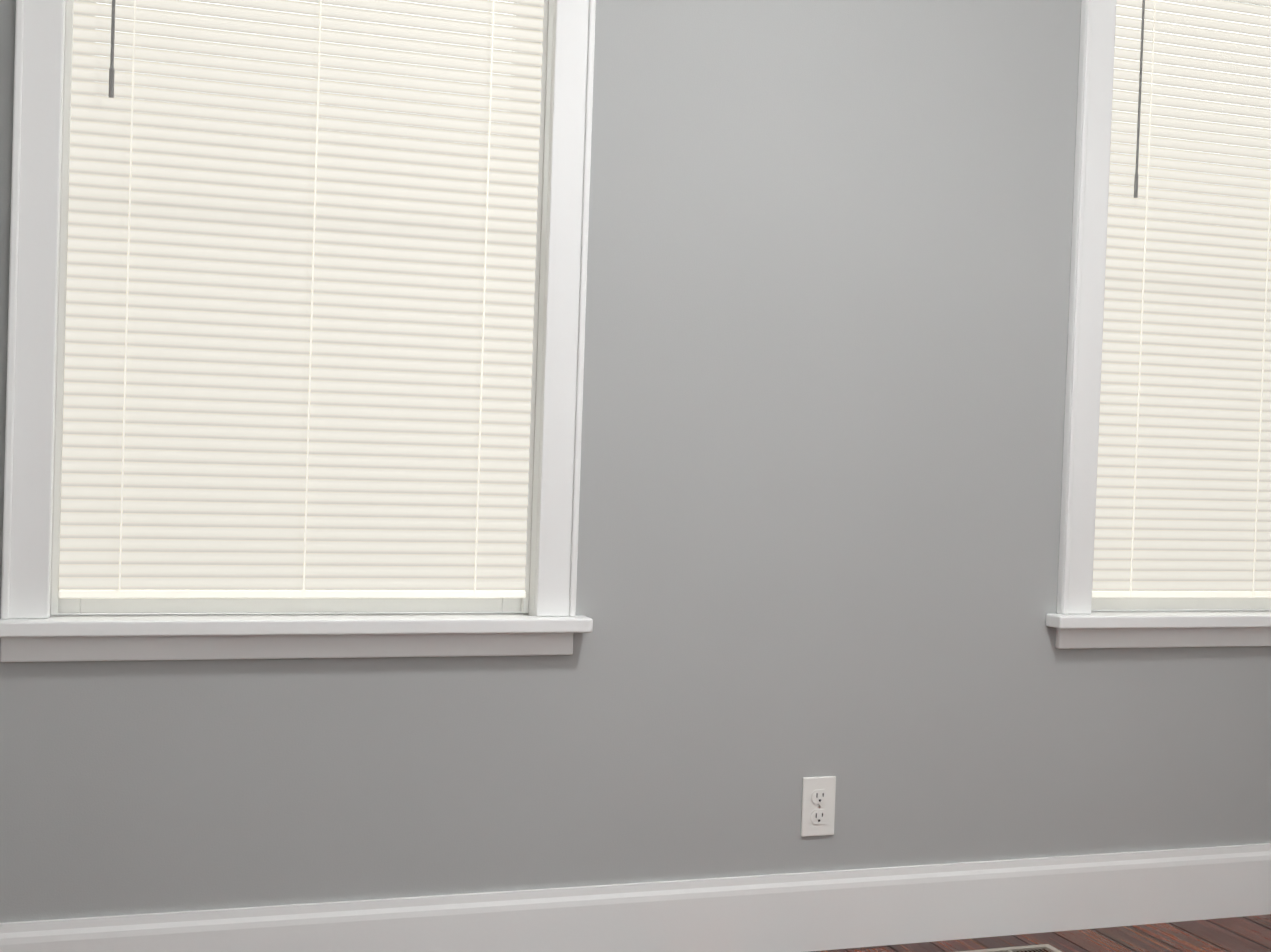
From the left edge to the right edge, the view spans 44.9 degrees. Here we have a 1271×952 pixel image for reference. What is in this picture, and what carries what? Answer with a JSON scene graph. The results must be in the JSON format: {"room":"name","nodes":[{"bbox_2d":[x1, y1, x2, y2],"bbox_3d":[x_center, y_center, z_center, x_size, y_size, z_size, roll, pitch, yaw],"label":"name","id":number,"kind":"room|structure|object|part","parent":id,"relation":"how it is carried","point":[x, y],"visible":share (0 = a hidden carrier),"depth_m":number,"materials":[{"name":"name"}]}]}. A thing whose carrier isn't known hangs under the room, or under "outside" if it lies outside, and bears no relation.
{"room":"empty living room","nodes":[
{"label":"empty living room","id":0,"kind":"room"},
{"bbox_2d":[0,0,1270,922],"bbox_3d":[0.228,-0.309,3.007,3.375,2.440,0.200,2,1,-19],"label":"wall","id":1,"kind":"structure","parent":0,"point":[825,369],"depth_m":2.91,"materials":[{"name":"grey paint"}]},
{"bbox_2d":[0,612,592,637],"bbox_3d":[-0.601,0.254,2.736,1.014,0.030,0.282,2,1,-19],"label":"window sill","id":2,"kind":"structure","parent":1,"relation":"attached to","point":[152,624],"depth_m":2.62,"materials":[{"name":"white paint"}]},
{"bbox_2d":[0,0,595,661],"bbox_3d":[-0.577,-0.446,2.718,0.964,1.513,0.226,2,1,-19],"label":"window","id":3,"kind":"structure","parent":1,"relation":"in","point":[221,358],"depth_m":2.65,"materials":[{"name":"white paint"}]},
{"bbox_3d":[-0.571,0.291,2.645,0.964,0.045,0.016,2,1,-19],"label":"left window apron","id":4,"kind":"part","parent":3,"relation":"part of","materials":[{"name":"white wood"}]},
{"bbox_3d":[-0.578,0.204,2.672,0.794,0.014,0.022,2,1,-19],"label":"left window blind bottom rail","id":5,"kind":"part","parent":3,"relation":"part of","materials":[{"name":"white plastic"}]},
{"bbox_3d":[-0.582,-0.111,2.708,0.812,0.703,0.032,2,1,-19],"label":"sash frame","id":6,"kind":"part","parent":3,"relation":"part of","materials":[{"name":"white paint"}]},
{"bbox_2d":[0,843,1270,951],"bbox_3d":[0.223,0.838,2.932,3.375,0.150,0.015,2,1,-19],"label":"baseboard","id":7,"kind":"structure","parent":1,"relation":"attached to","point":[824,910],"depth_m":2.92,"materials":[{"name":"white paint"}]},
{"bbox_2d":[801,776,835,836],"bbox_3d":[0.354,0.638,2.973,0.070,0.115,0.008,2,1,-19],"label":"electrical outlet","id":8,"kind":"object","parent":1,"relation":"attached to","point":[818,807],"visible":1,"depth_m":2.97,"materials":[{"name":"white plastic"}]},
{"bbox_2d":[1046,609,1270,628],"bbox_3d":[1.296,0.304,3.376,1.039,0.030,0.282,2,1,-19],"label":"window sill","id":9,"kind":"structure","parent":1,"relation":"attached to","point":[1124,619],"depth_m":3.17,"materials":[{"name":"white paint"}]},
{"bbox_2d":[1055,0,1270,648],"bbox_3d":[1.333,-0.395,3.320,0.989,1.513,0.146,2,1,-19],"label":"window","id":10,"kind":"structure","parent":1,"relation":"in","point":[1200,396],"depth_m":3.22,"materials":[{"name":"white paint"}]},
{"bbox_3d":[1.326,0.341,3.285,0.989,0.045,0.016,2,1,-19],"label":"right window apron","id":11,"kind":"part","parent":10,"relation":"part of","materials":[{"name":"white wood"}]},
{"bbox_3d":[1.319,0.254,3.311,0.819,0.014,0.022,2,1,-19],"label":"right window blind bottom rail","id":12,"kind":"part","parent":10,"relation":"part of","materials":[{"name":"white plastic"}]},
{"bbox_2d":[810,914,1270,951],"bbox_3d":[0.892,1.043,0.929,3.775,0.120,4.650,2,1,-19],"label":"floor","id":13,"kind":"structure","parent":0,"point":[1244,934],"depth_m":3.10,"materials":[{"name":"brown wood"}]},
{"bbox_2d":[958,944,1060,951],"bbox_3d":[0.704,0.933,2.946,0.285,0.016,0.125,2,1,-19],"label":"floor vent","id":14,"kind":"object","parent":13,"relation":"in","point":[1047,947],"visible":1,"depth_m":3.01,"materials":[{"name":"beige metal"}]},
{"bbox_3d":[-0.533,-1.107,2.640,0.814,0.039,0.038,2,1,-19],"label":"blind headrail","id":15,"kind":"object","parent":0,"visible":0},
{"bbox_2d":[108,0,115,97],"bbox_3d":[-0.853,-0.858,2.521,0.008,0.474,0.018,2,1,-19],"label":"blind wand","id":16,"kind":"object","parent":15,"relation":"hanging from","point":[111,81],"visible":0.97,"depth_m":2.52,"materials":[{"name":"grey plastic"}]},
{"bbox_2d":[119,0,135,595],"bbox_3d":[-0.837,-0.452,2.546,0.002,1.306,0.002,2,1,-19],"label":"blind cord","id":17,"kind":"object","parent":15,"relation":"hanging from","point":[134,0],"depth_m":2.55,"materials":[{"name":"white fabric"}]},
{"bbox_2d":[303,0,321,595],"bbox_3d":[-0.551,-0.445,2.643,0.002,1.306,0.002,2,1,-19],"label":"blind cord","id":18,"kind":"object","parent":15,"relation":"hanging from","point":[319,28],"depth_m":2.65,"materials":[{"name":"white fabric"}]},
{"bbox_2d":[474,0,494,595],"bbox_3d":[-0.265,-0.437,2.739,0.002,1.306,0.002,2,1,-19],"label":"blind cord","id":19,"kind":"object","parent":15,"relation":"hanging from","point":[493,0],"depth_m":2.74,"materials":[{"name":"white fabric"}]},
{"bbox_3d":[1.364,-1.057,3.280,0.839,0.039,0.038,2,1,-19],"label":"blind headrail","id":20,"kind":"object","parent":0,"visible":0},
{"bbox_2d":[1134,0,1144,197],"bbox_3d":[1.032,-0.808,3.156,0.008,0.474,0.018,2,1,-19],"label":"blind wand","id":21,"kind":"object","parent":20,"relation":"hanging from","point":[1139,110],"visible":0.91,"depth_m":3.15,"materials":[{"name":"grey plastic"}]},
{"bbox_2d":[1130,0,1155,595],"bbox_3d":[1.051,-0.402,3.183,0.002,1.306,0.002,2,1,-19],"label":"blind cord","id":22,"kind":"object","parent":20,"relation":"hanging from","point":[1142,324],"depth_m":3.18,"materials":[{"name":"white fabric"}]},
{"bbox_2d":[1252,181,1270,595],"bbox_3d":[1.346,-0.395,3.282,0.002,1.306,0.002,2,1,-19],"label":"blind cord","id":23,"kind":"object","parent":20,"relation":"hanging from","point":[1270,181],"depth_m":3.29,"materials":[{"name":"white fabric"}]}
]}

